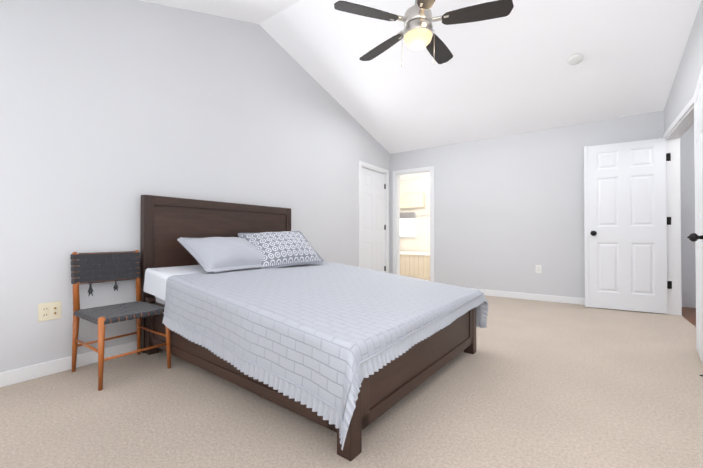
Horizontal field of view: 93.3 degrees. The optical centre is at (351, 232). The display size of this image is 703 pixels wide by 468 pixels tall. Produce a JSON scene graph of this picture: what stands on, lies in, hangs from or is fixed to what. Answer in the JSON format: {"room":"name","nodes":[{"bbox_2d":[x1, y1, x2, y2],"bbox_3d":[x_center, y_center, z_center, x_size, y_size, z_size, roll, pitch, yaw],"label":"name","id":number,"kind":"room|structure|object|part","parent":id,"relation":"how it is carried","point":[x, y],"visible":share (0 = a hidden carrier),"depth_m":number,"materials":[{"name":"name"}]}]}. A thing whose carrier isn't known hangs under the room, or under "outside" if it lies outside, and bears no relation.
{"room":"bedroom","nodes":[
{"label":"bedroom","id":0,"kind":"room"},
{"bbox_2d":[0,0,389,372],"bbox_3d":[-1.071,-0.672,3.592,0.120,3.223,6.265,0,-1,35],"label":"wall","id":1,"kind":"structure","parent":0,"point":[112,112],"depth_m":2.56,"materials":[{"name":"grey paint"}]},
{"bbox_2d":[38,301,61,321],"bbox_3d":[-1.971,0.513,2.170,0.016,0.116,0.116,0,-1,35],"label":"outlet","id":2,"kind":"object","parent":1,"relation":"attached to","point":[49,311],"visible":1,"depth_m":2.17,"materials":[{"name":"beige plastic"}]},
{"bbox_2d":[0,341,136,387],"bbox_3d":[-1.312,0.891,3.114,0.014,0.088,4.990,0,-1,35],"label":"baseboard","id":3,"kind":"structure","parent":1,"relation":"attached to","point":[18,375],"depth_m":2.19,"materials":[{"name":"white wood"}]},
{"bbox_2d":[361,167,385,271],"bbox_3d":[0.363,-0.047,5.588,0.048,2.000,0.808,0,-1,35],"label":"closet door","id":4,"kind":"structure","parent":1,"relation":"in","point":[373,188],"depth_m":5.56,"materials":[{"name":"white wood"}]},
{"bbox_2d":[359,161,388,272],"bbox_3d":[0.335,-0.056,5.602,0.120,2.030,0.840,0,-1,35],"label":"door frame","id":5,"kind":"structure","parent":1,"relation":"attached to","point":[385,216],"depth_m":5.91,"materials":[{"name":"white wood"}]},
{"bbox_2d":[140,0,300,23],"bbox_3d":[-0.407,-1.757,1.244,3.907,1.258,3.156,0,-1,35],"label":"ceiling slope","id":6,"kind":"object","parent":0,"point":[256,11],"visible":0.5,"depth_m":3.12,"materials":[{"name":"white paint"}]},
{"bbox_2d":[0,295,702,467],"bbox_3d":[0.462,0.954,2.465,3.907,0.050,6.195,0,-1,35],"label":"floor carpet","id":7,"kind":"object","parent":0,"point":[536,384],"visible":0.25,"depth_m":1.70,"materials":[{"name":"beige carpet"}]},
{"bbox_2d":[70,250,170,390],"bbox_3d":[-1.566,0.528,2.259,0.514,0.799,0.425,0,-1,35],"label":"chair","id":8,"kind":"object","parent":7,"relation":"on","point":[112,266],"visible":0.98,"depth_m":2.26,"materials":[{"name":"black leather"}]},
{"bbox_2d":[140,195,488,460],"bbox_3d":[-0.335,0.316,2.541,2.243,1.228,1.921,0,-1,35],"label":"bed","id":9,"kind":"object","parent":7,"relation":"on","point":[266,302],"visible":1,"depth_m":1.98,"materials":[{"name":"white fabric"}]},
{"bbox_3d":[-0.315,0.505,2.587,1.950,0.449,1.510,0,-1,38],"label":"mattress","id":10,"kind":"part","parent":9,"relation":"part of","materials":[{"name":"white fabric"}]},
{"bbox_3d":[-1.180,0.322,3.235,0.062,1.228,1.586,0,-1,35],"label":"headboard","id":11,"kind":"part","parent":9,"relation":"part of","materials":[{"name":"brown wood"}]},
{"bbox_3d":[-0.311,0.715,2.582,2.020,0.430,1.600,0,-1,38],"label":"frame","id":12,"kind":"part","parent":9,"relation":"part of","materials":[{"name":"brown wood"}]},
{"bbox_2d":[162,262,488,450],"bbox_3d":[-0.094,0.533,2.394,1.655,0.481,1.880,0,-1,38],"label":"quilt","id":13,"kind":"object","parent":9,"relation":"on","point":[337,341],"depth_m":1.77,"materials":[{"name":"grey fabric"}]},
{"bbox_2d":[400,178,429,251],"bbox_3d":[1.304,-0.223,7.418,2.800,2.400,2.775,0,-1,35],"label":"wall","id":14,"kind":"structure","parent":0,"point":[420,242],"depth_m":8.66,"materials":[{"name":"beige paint"}]},
{"bbox_2d":[400,213,416,236],"bbox_3d":[1.429,-0.207,8.863,0.659,0.652,0.059,0,-1,35],"label":"bathroom window","id":15,"kind":"structure","parent":14,"relation":"attached to","point":[407,227],"depth_m":8.82,"materials":[{"name":"white glass"}]},
{"bbox_2d":[400,212,414,218],"bbox_3d":[1.420,-0.468,8.853,0.569,0.160,0.024,0,-1,35],"label":"window shade","id":16,"kind":"object","parent":15,"relation":"attached to","point":[407,214],"visible":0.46,"depth_m":8.79,"materials":[{"name":"grey fabric"}]},
{"bbox_2d":[400,193,424,208],"bbox_3d":[1.557,-0.837,8.686,0.724,0.364,0.085,0,-1,35],"label":"valance","id":17,"kind":"object","parent":14,"relation":"attached to","point":[415,200],"visible":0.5,"depth_m":8.62,"materials":[{"name":"beige fabric"}]},
{"bbox_2d":[400,173,429,180],"bbox_3d":[1.275,-1.463,7.389,2.800,0.080,2.875,0,-1,35],"label":"ceiling","id":18,"kind":"structure","parent":0,"point":[415,176],"depth_m":8.31,"materials":[{"name":"white paint"}]},
{"bbox_2d":[402,275,429,280],"bbox_3d":[1.289,1.002,7.386,2.800,0.050,2.825,0,-1,35],"label":"floor","id":19,"kind":"structure","parent":0,"point":[425,278],"depth_m":7.26,"materials":[{"name":"tile"}]},
{"bbox_2d":[400,251,429,276],"bbox_3d":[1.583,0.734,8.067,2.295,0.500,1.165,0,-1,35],"label":"bathroom vanity","id":20,"kind":"object","parent":19,"relation":"on","point":[414,263],"visible":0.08,"depth_m":7.51,"materials":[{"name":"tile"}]},
{"bbox_2d":[259,0,700,153],"bbox_3d":[1.385,-1.893,3.816,3.907,0.935,3.109,0,-1,35],"label":"ceiling slope","id":21,"kind":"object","parent":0,"point":[514,71],"visible":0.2,"depth_m":3.68,"materials":[{"name":"white paint"}]},
{"bbox_2d":[334,0,513,65],"bbox_3d":[0.538,-1.767,2.576,1.265,1.002,1.221,0,-1,35],"label":"ceiling fan","id":22,"kind":"object","parent":21,"relation":"hanging from","point":[416,32],"visible":1,"depth_m":2.44,"materials":[{"name":"black wood"}]},
{"bbox_2d":[568,53,582,64],"bbox_3d":[2.299,-1.781,3.405,0.132,0.065,0.132,0,-1,35],"label":"smoke detector","id":23,"kind":"object","parent":21,"relation":"attached to","point":[575,59],"visible":1,"depth_m":3.38,"materials":[{"name":"white plastic"}]},
{"bbox_2d":[390,110,663,297],"bbox_3d":[2.240,-0.261,5.026,3.667,2.430,0.120,0,-1,35],"label":"wall","id":24,"kind":"structure","parent":0,"point":[508,213],"depth_m":4.84,"materials":[{"name":"grey paint"}]},
{"bbox_2d":[393,166,433,281],"bbox_3d":[1.098,-0.077,5.810,0.776,2.078,0.136,0,-1,35],"label":"door frame","id":25,"kind":"structure","parent":24,"relation":"attached to","point":[431,168],"depth_m":5.94,"materials":[{"name":"white wood"}]},
{"bbox_2d":[470,288,584,304],"bbox_3d":[2.545,0.907,4.720,2.830,0.088,0.014,0,-1,35],"label":"baseboard","id":26,"kind":"structure","parent":24,"relation":"attached to","point":[558,299],"depth_m":4.68,"materials":[{"name":"white wood"}]},
{"bbox_2d":[536,265,540,272],"bbox_3d":[2.630,0.508,4.667,0.072,0.116,0.010,0,-1,35],"label":"outlet","id":27,"kind":"object","parent":24,"relation":"attached to","point":[538,268],"visible":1,"depth_m":4.66,"materials":[{"name":"white plastic"}]},
{"bbox_2d":[664,0,702,133],"bbox_3d":[2.035,-0.693,1.426,0.120,3.223,6.265,0,-1,35],"label":"wall","id":28,"kind":"structure","parent":0,"point":[682,91],"depth_m":3.04,"materials":[{"name":"grey paint"}]},
{"bbox_2d":[663,96,693,315],"bbox_3d":[3.274,-0.115,3.211,0.136,2.103,1.636,0,-1,35],"label":"door frame","id":29,"kind":"structure","parent":28,"relation":"attached to","point":[673,209],"depth_m":3.81,"materials":[{"name":"white wood"}]},
{"bbox_2d":[584,138,666,313],"bbox_3d":[3.306,-0.083,4.028,0.789,2.030,0.201,0,-1,30],"label":"door","id":30,"kind":"structure","parent":29,"relation":"attached to","point":[625,226],"depth_m":4.00,"materials":[{"name":"white wood"}]},
{"bbox_2d":[687,64,702,363],"bbox_3d":[2.512,-0.099,2.367,0.201,2.030,0.771,-1,-1,42],"label":"door","id":31,"kind":"structure","parent":28,"relation":"in","point":[696,237],"depth_m":2.41,"materials":[{"name":"white wood"}]},
{"bbox_2d":[680,124,695,307],"bbox_3d":[3.861,-0.296,2.450,1.700,2.450,3.600,0,-1,35],"label":"wall","id":32,"kind":"structure","parent":0,"point":[688,265],"depth_m":4.23,"materials":[{"name":"grey paint"}]},
{"bbox_2d":[682,307,695,326],"bbox_3d":[3.812,0.955,2.472,1.820,0.049,3.400,0,-1,35],"label":"floor","id":33,"kind":"structure","parent":0,"point":[688,314],"depth_m":3.84,"materials":[{"name":"brown wood"}]}
]}

